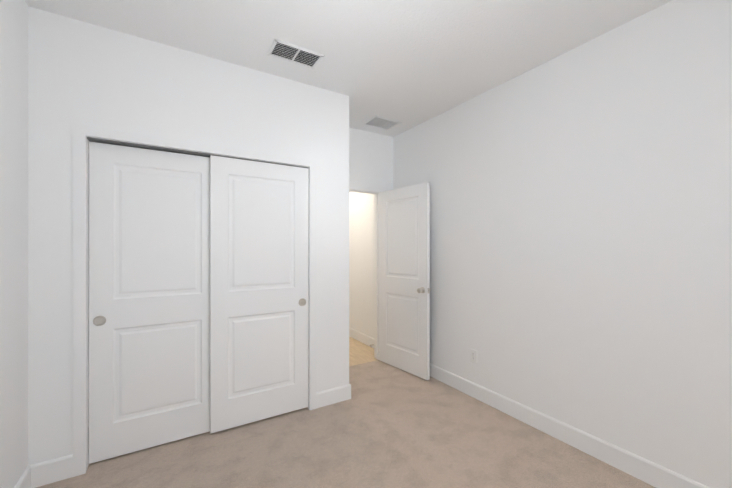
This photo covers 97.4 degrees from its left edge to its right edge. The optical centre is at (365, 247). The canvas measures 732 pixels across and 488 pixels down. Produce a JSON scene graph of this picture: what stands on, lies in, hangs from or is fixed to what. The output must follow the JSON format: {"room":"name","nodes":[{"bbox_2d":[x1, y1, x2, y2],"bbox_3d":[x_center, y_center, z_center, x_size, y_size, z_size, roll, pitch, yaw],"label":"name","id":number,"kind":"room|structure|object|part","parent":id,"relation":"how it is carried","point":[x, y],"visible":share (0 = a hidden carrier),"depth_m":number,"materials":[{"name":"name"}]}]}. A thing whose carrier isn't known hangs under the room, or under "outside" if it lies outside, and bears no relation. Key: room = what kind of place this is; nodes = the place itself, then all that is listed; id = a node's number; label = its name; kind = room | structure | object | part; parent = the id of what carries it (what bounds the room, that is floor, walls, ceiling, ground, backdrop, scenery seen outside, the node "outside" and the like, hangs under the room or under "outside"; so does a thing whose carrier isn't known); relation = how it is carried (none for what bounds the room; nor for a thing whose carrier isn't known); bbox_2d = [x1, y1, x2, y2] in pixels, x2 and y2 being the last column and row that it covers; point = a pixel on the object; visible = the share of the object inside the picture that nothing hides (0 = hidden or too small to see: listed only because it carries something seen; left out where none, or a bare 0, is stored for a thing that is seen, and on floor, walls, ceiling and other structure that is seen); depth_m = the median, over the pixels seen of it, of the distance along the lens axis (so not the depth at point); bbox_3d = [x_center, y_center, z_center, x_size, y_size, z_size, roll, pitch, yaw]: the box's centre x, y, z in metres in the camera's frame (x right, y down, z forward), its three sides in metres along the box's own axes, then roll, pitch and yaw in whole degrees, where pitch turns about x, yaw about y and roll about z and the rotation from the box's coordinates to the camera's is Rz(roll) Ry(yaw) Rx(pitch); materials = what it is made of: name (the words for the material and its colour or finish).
{"room":"empty bedroom","nodes":[
{"label":"empty bedroom","id":0,"kind":"room"},
{"bbox_2d":[0,0,27,487],"bbox_3d":[-0.980,0.000,0.187,0.115,2.740,5.345,0,0,-32],"label":"wall","id":1,"kind":"structure","parent":0,"point":[13,240],"depth_m":1.65,"materials":[{"name":"white paint"}]},
{"bbox_2d":[14,465,30,487],"bbox_3d":[-0.747,1.305,-0.071,0.013,0.130,4.460,0,0,-32],"label":"baseboard","id":2,"kind":"structure","parent":1,"relation":"attached to","point":[24,481],"depth_m":1.77,"materials":[{"name":"white paint"}]},
{"bbox_2d":[28,6,348,464],"bbox_3d":[-1.065,0.001,2.417,2.074,2.740,0.115,0,0,-32],"label":"wall","id":3,"kind":"structure","parent":0,"point":[84,73],"depth_m":2.07,"materials":[{"name":"white paint"}]},
{"bbox_2d":[29,454,72,487],"bbox_3d":[-1.833,1.306,1.871,0.193,0.130,0.013,0,0,-32],"label":"baseboard","id":4,"kind":"structure","parent":3,"relation":"attached to","point":[51,471],"depth_m":1.87,"materials":[{"name":"white paint"}]},
{"bbox_2d":[73,124,315,476],"bbox_3d":[-1.118,0.344,2.377,1.452,2.054,0.129,0,0,-32],"label":"door frame","id":5,"kind":"structure","parent":3,"relation":"attached to","point":[86,302],"depth_m":2.01,"materials":[{"name":"white paint"}]},
{"bbox_2d":[87,137,308,167],"bbox_3d":[-1.124,-0.673,2.387,1.440,0.008,0.085,0,0,-32],"label":"track","id":6,"kind":"object","parent":3,"relation":"attached to","point":[104,141],"visible":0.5,"depth_m":2.20,"materials":[{"name":"grey metal"}]},
{"bbox_2d":[89,142,209,463],"bbox_3d":[-1.424,0.348,2.222,0.750,2.020,0.038,0,0,-32],"label":"closet door","id":7,"kind":"structure","parent":6,"relation":"hanging from","point":[149,298],"depth_m":2.17,"materials":[{"name":"white paint"}]},
{"bbox_3d":[-1.690,0.467,2.038,0.066,0.066,0.003,0,0,-32],"label":"handle","id":8,"kind":"part","parent":7,"relation":"part of","materials":[{"name":"silver metal"}]},
{"bbox_2d":[210,155,307,433],"bbox_3d":[-0.817,0.343,2.540,0.750,2.020,0.038,0,0,-32],"label":"closet door","id":9,"kind":"structure","parent":6,"relation":"hanging from","point":[258,291],"depth_m":2.50,"materials":[{"name":"white paint"}]},
{"bbox_3d":[-0.532,0.462,2.694,0.066,0.066,0.003,0,0,-32],"label":"handle","id":10,"kind":"part","parent":9,"relation":"part of","materials":[{"name":"silver metal"}]},
{"bbox_2d":[316,384,350,408],"bbox_3d":[-0.281,1.306,2.824,0.338,0.130,0.013,0,0,-32],"label":"baseboard","id":11,"kind":"structure","parent":3,"relation":"attached to","point":[332,396],"depth_m":2.81,"materials":[{"name":"white paint"}]},
{"bbox_2d":[36,360,655,487],"bbox_3d":[0.397,1.410,0.977,3.260,0.080,5.250,0,0,-32],"label":"floor carpet","id":12,"kind":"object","parent":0,"point":[386,425],"depth_m":2.15,"materials":[{"name":"beige carpet"}]},
{"bbox_2d":[25,0,671,136],"bbox_3d":[-0.243,-1.419,2.022,3.260,0.100,7.700,0,0,-32],"label":"ceiling","id":13,"kind":"structure","parent":0,"point":[409,64],"depth_m":2.08,"materials":[{"name":"white paint"}]},
{"bbox_2d":[267,39,324,68],"bbox_3d":[-0.500,-1.365,2.287,0.355,0.011,0.205,0,0,-32],"label":"ceiling vent","id":14,"kind":"object","parent":13,"relation":"in","point":[289,52],"visible":1,"depth_m":2.28,"materials":[{"name":"white metal"}]},
{"bbox_2d":[363,115,401,129],"bbox_3d":[0.174,-1.365,3.539,0.345,0.010,0.265,0,0,-32],"label":"ceiling vent","id":15,"kind":"object","parent":13,"relation":"in","point":[381,122],"visible":1,"depth_m":3.52,"materials":[{"name":"white metal"}]},
{"bbox_2d":[349,336,376,365],"bbox_3d":[-0.850,1.413,4.729,1.460,0.076,2.450,0,0,-32],"label":"floor","id":16,"kind":"structure","parent":0,"point":[360,352],"depth_m":4.16,"materials":[{"name":"beige carpet"}]},
{"bbox_2d":[349,128,392,190],"bbox_3d":[-0.996,0.001,3.246,3.060,2.740,0.115,0,0,-32],"label":"wall","id":17,"kind":"structure","parent":0,"point":[370,159],"depth_m":3.82,"materials":[{"name":"white paint"}]},
{"bbox_2d":[349,185,382,359],"bbox_3d":[-0.176,0.331,3.747,0.830,2.080,0.127,0,0,-32],"label":"door frame","id":18,"kind":"structure","parent":17,"relation":"attached to","point":[376,274],"depth_m":3.92,"materials":[{"name":"white paint"}]},
{"bbox_2d":[379,183,430,379],"bbox_3d":[0.410,0.349,3.577,0.172,2.020,0.754,0,0,-39],"label":"entry door","id":19,"kind":"structure","parent":18,"relation":"attached to","point":[404,279],"depth_m":3.52,"materials":[{"name":"white paint"}]},
{"bbox_3d":[0.560,0.444,3.305,0.068,0.067,0.067,0,0,-39],"label":"knob","id":20,"kind":"part","parent":19,"relation":"part of","materials":[{"name":"silver metal"}]},
{"bbox_2d":[349,0,731,487],"bbox_3d":[1.109,0.001,2.852,0.115,2.740,7.700,0,0,-32],"label":"wall","id":21,"kind":"structure","parent":0,"point":[581,237],"depth_m":2.08,"materials":[{"name":"white paint"}]},
{"bbox_2d":[349,328,373,347],"bbox_3d":[-0.317,1.306,5.053,0.013,0.130,2.255,0,0,-32],"label":"baseboard","id":22,"kind":"structure","parent":21,"relation":"attached to","point":[362,338],"depth_m":4.63,"materials":[{"name":"white paint"}]},
{"bbox_2d":[471,349,476,363],"bbox_3d":[0.984,0.996,2.939,0.008,0.117,0.072,0,0,-32],"label":"electrical outlet","id":23,"kind":"object","parent":21,"relation":"attached to","point":[474,356],"visible":1,"depth_m":2.93,"materials":[{"name":"white plastic"}]},
{"bbox_2d":[430,364,709,487],"bbox_3d":[1.675,1.306,1.808,0.013,0.130,5.130,0,0,-32],"label":"baseboard","id":24,"kind":"structure","parent":21,"relation":"attached to","point":[643,469],"depth_m":2.19,"materials":[{"name":"white paint"}]}
]}

